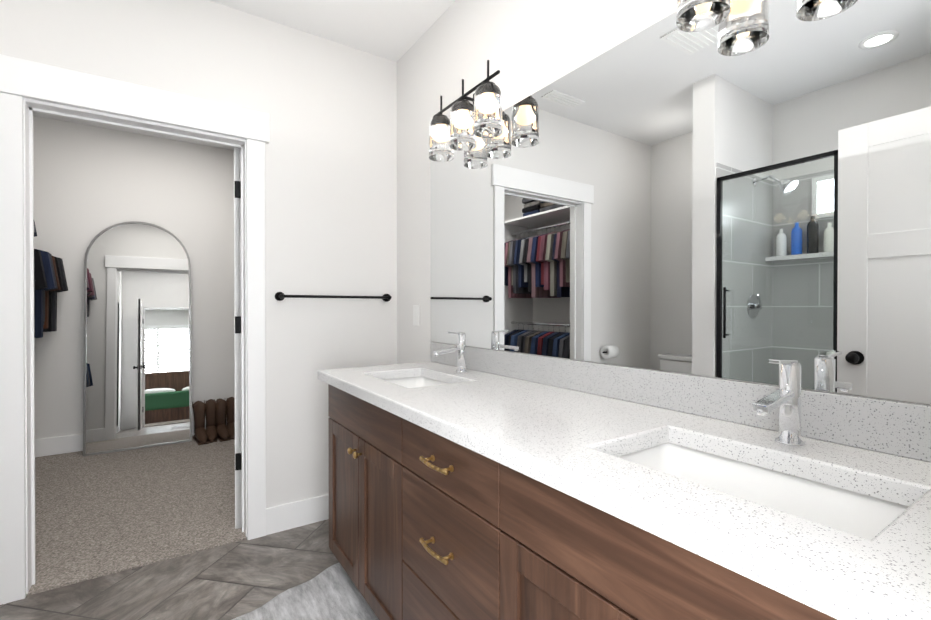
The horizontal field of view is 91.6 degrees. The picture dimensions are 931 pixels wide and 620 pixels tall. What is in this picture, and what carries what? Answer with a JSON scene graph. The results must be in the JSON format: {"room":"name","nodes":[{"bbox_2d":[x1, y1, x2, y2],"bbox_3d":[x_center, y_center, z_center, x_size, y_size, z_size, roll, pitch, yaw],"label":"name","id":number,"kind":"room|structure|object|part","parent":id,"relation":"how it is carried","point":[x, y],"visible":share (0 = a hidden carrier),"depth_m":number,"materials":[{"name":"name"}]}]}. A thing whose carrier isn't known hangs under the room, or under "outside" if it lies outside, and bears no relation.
{"room":"bathroom","nodes":[
{"label":"bathroom","id":0,"kind":"room"},
{"bbox_2d":[33,116,234,438],"bbox_3d":[-2.989,-0.179,3.910,2.060,2.700,0.120,0,0,-34],"label":"wall","id":1,"kind":"structure","parent":0,"point":[91,183],"depth_m":3.86,"materials":[{"name":"white paint"}]},
{"bbox_2d":[35,419,226,456],"bbox_3d":[-2.947,1.089,3.864,1.770,0.140,0.016,0,0,-34],"label":"baseboard","id":2,"kind":"structure","parent":1,"relation":"attached to","point":[57,445],"depth_m":3.64,"materials":[{"name":"white paint"}]},
{"bbox_2d":[28,436,246,594],"bbox_3d":[-2.316,1.196,2.913,1.820,0.062,2.300,0,0,-34],"label":"floor","id":3,"kind":"structure","parent":0,"point":[99,515],"depth_m":2.66,"materials":[{"name":"beige carpet"}]},
{"bbox_2d":[83,221,191,456],"bbox_3d":[-2.775,0.198,3.862,0.740,1.925,0.199,0,0,-34],"label":"mirror","id":4,"kind":"object","parent":3,"relation":"on","point":[137,388],"visible":1,"depth_m":3.84,"materials":[{"name":"silver metal"}]},
{"bbox_2d":[192,401,209,444],"bbox_3d":[-2.335,0.988,3.998,0.110,0.340,0.283,0,0,-40],"label":"boot","id":5,"kind":"object","parent":3,"relation":"on","point":[200,437],"visible":0.94,"depth_m":4.01,"materials":[{"name":"brown leather"}]},
{"bbox_2d":[204,399,217,442],"bbox_3d":[-2.276,0.988,4.061,0.111,0.340,0.283,0,0,-34],"label":"boot","id":6,"kind":"object","parent":3,"relation":"on","point":[210,415],"visible":0.83,"depth_m":4.08,"materials":[{"name":"brown leather"}]},
{"bbox_2d":[214,398,230,441],"bbox_3d":[-2.203,0.988,4.098,0.115,0.340,0.283,0,0,-34],"label":"boot","id":7,"kind":"object","parent":3,"relation":"on","point":[221,426],"visible":0.83,"depth_m":4.12,"materials":[{"name":"brown leather"}]},
{"bbox_2d":[226,397,234,438],"bbox_3d":[-2.150,0.987,4.158,0.110,0.340,0.283,0,0,-28],"label":"boot","id":8,"kind":"object","parent":3,"relation":"on","point":[230,415],"visible":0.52,"depth_m":4.18,"materials":[{"name":"brown leather"}]},
{"bbox_2d":[0,520,332,619],"bbox_3d":[-0.763,1.213,0.968,2.600,0.050,2.660,0,0,-34],"label":"grout","id":9,"kind":"object","parent":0,"point":[178,589],"depth_m":1.92,"materials":[{"name":"grey"}]},
{"bbox_2d":[0,519,338,619],"bbox_3d":[-0.763,1.185,0.968,2.600,0.001,2.660,0,0,-34],"label":"floor","id":10,"kind":"structure","parent":0,"point":[140,593],"depth_m":1.94,"materials":[{"name":"tile"}]},
{"bbox_2d":[232,563,378,619],"bbox_3d":[-0.554,1.175,1.555,0.620,0.016,0.965,0,0,-34],"label":"bath rug","id":11,"kind":"object","parent":10,"relation":"on","point":[332,592],"visible":0.92,"depth_m":1.80,"materials":[{"name":"white fabric"}]},
{"bbox_2d":[318,376,861,619],"bbox_3d":[0.160,0.753,1.365,0.618,0.866,2.020,0,0,-34],"label":"bathroom vanity","id":12,"kind":"object","parent":10,"relation":"on","point":[470,483],"depth_m":1.03,"materials":[{"name":"brown wood"}]},
{"bbox_2d":[318,360,930,619],"bbox_3d":[0.153,0.300,1.380,0.611,0.040,2.074,0,0,-34],"label":"countertop","id":13,"kind":"structure","parent":12,"relation":"on","point":[880,569],"depth_m":0.82,"materials":[{"name":"white stone"}]},
{"bbox_2d":[386,372,449,387],"bbox_3d":[-0.205,0.391,1.883,0.320,0.172,0.480,0,0,-34],"label":"sink","id":14,"kind":"object","parent":13,"relation":"in","point":[415,377],"depth_m":2.11,"materials":[{"name":"white ceramic"}]},
{"bbox_2d":[434,332,469,371],"bbox_3d":[-0.064,0.185,1.976,0.162,0.182,0.053,0,0,-34],"label":"faucet","id":15,"kind":"object","parent":13,"relation":"on","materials":[{"name":"silver metal"}]},
{"bbox_2d":[431,342,930,461],"bbox_3d":[0.399,0.226,1.544,0.020,0.104,2.075,0,0,-34],"label":"backsplash","id":16,"kind":"structure","parent":13,"relation":"on","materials":[{"name":"stone"}]},
{"bbox_2d":[622,436,897,527],"bbox_3d":[0.498,0.397,0.831,0.320,0.172,0.480,0,0,-34],"label":"sink","id":17,"kind":"object","parent":13,"relation":"in","point":[852,504],"depth_m":0.91,"materials":[{"name":"white ceramic"}]},
{"bbox_2d":[750,359,809,447],"bbox_3d":[0.639,0.191,0.925,0.162,0.182,0.053,0,0,-34],"label":"faucet","id":18,"kind":"object","parent":13,"relation":"on","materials":[{"name":"silver metal"}]},
{"bbox_2d":[0,0,396,507],"bbox_3d":[-1.536,-0.169,2.115,2.840,2.700,0.120,0,0,-34],"label":"wall","id":19,"kind":"structure","parent":0,"point":[329,107],"depth_m":2.46,"materials":[{"name":"white paint"}]},
{"bbox_2d":[0,54,268,604],"bbox_3d":[-1.500,0.081,2.140,1.043,2.200,0.176,0,0,-34],"label":"door frame","id":20,"kind":"structure","parent":19,"relation":"attached to","point":[20,79],"depth_m":1.89,"materials":[{"name":"white paint"}]},
{"bbox_2d":[234,147,241,528],"bbox_3d":[-1.361,0.149,2.784,0.035,2.030,0.806,0,0,-22],"label":"closet door leaf","id":21,"kind":"structure","parent":19,"relation":"in","point":[237,312],"depth_m":2.41,"materials":[{"name":"white paint"}]},
{"bbox_3d":[-1.212,0.085,2.410,0.029,1.540,0.002,0,0,-22],"label":"closet door hinge leaf","id":22,"kind":"part","parent":21,"relation":"part of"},
{"bbox_2d":[266,494,328,534],"bbox_3d":[-0.732,1.109,2.579,0.756,0.140,0.016,0,0,-34],"label":"baseboard","id":23,"kind":"structure","parent":19,"relation":"attached to","point":[287,516],"depth_m":2.44,"materials":[{"name":"white paint"}]},
{"bbox_2d":[275,292,391,301],"bbox_3d":[-0.718,-0.073,2.548,0.657,0.048,0.070,0,0,-34],"label":"towel rail","id":24,"kind":"object","parent":19,"relation":"attached to","point":[280,296],"visible":1,"depth_m":2.48,"materials":[{"name":"black metal"}]},
{"bbox_2d":[33,0,455,149],"bbox_3d":[-1.419,-1.568,1.932,2.840,0.100,5.140,0,0,-34],"label":"ceiling","id":25,"kind":"structure","parent":0,"point":[394,30],"depth_m":2.38,"materials":[{"name":"white paint"}]},
{"bbox_2d":[397,0,930,404],"bbox_3d":[0.382,-0.166,1.689,0.126,2.700,2.720,0,0,-34],"label":"wall","id":26,"kind":"structure","parent":0,"point":[742,191],"depth_m":1.25,"materials":[{"name":"white paint"}]},
{"bbox_2d":[413,305,418,325],"bbox_3d":[-0.281,0.031,2.571,0.008,0.115,0.070,0,0,-34],"label":"switch plate","id":27,"kind":"object","parent":26,"relation":"attached to","point":[415,315],"visible":1,"depth_m":2.56,"materials":[{"name":"white plastic"}]},
{"bbox_2d":[429,60,502,161],"bbox_3d":[0.008,-0.863,1.994,0.164,0.291,0.510,0,0,-34],"label":"sconce","id":28,"kind":"object","parent":26,"relation":"attached to","point":[465,125],"visible":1,"depth_m":1.93,"materials":[{"name":"black metal"}]},
{"bbox_3d":[0.020,-0.933,2.002,0.134,0.150,0.510,0,0,-34],"label":"frame","id":29,"kind":"part","parent":28,"relation":"part of","materials":[{"name":"black metal"}]},
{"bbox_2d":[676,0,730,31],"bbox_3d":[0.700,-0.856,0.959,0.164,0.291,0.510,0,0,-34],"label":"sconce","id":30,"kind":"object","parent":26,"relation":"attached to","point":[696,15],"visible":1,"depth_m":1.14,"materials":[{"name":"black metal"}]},
{"bbox_3d":[-2.659,0.104,2.232,0.499,2.127,1.319,0,0,-34],"label":"closet shelf","id":31,"kind":"object","parent":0,"visible":0},
{"bbox_2d":[34,222,67,337],"bbox_3d":[-2.840,0.054,2.628,0.570,1.820,2.178,0,0,-34],"label":"hanging clothes","id":32,"kind":"object","parent":31,"relation":"hanging from","point":[50,281],"visible":0.17,"depth_m":3.09,"materials":[{"name":"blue fabric"}]}
]}

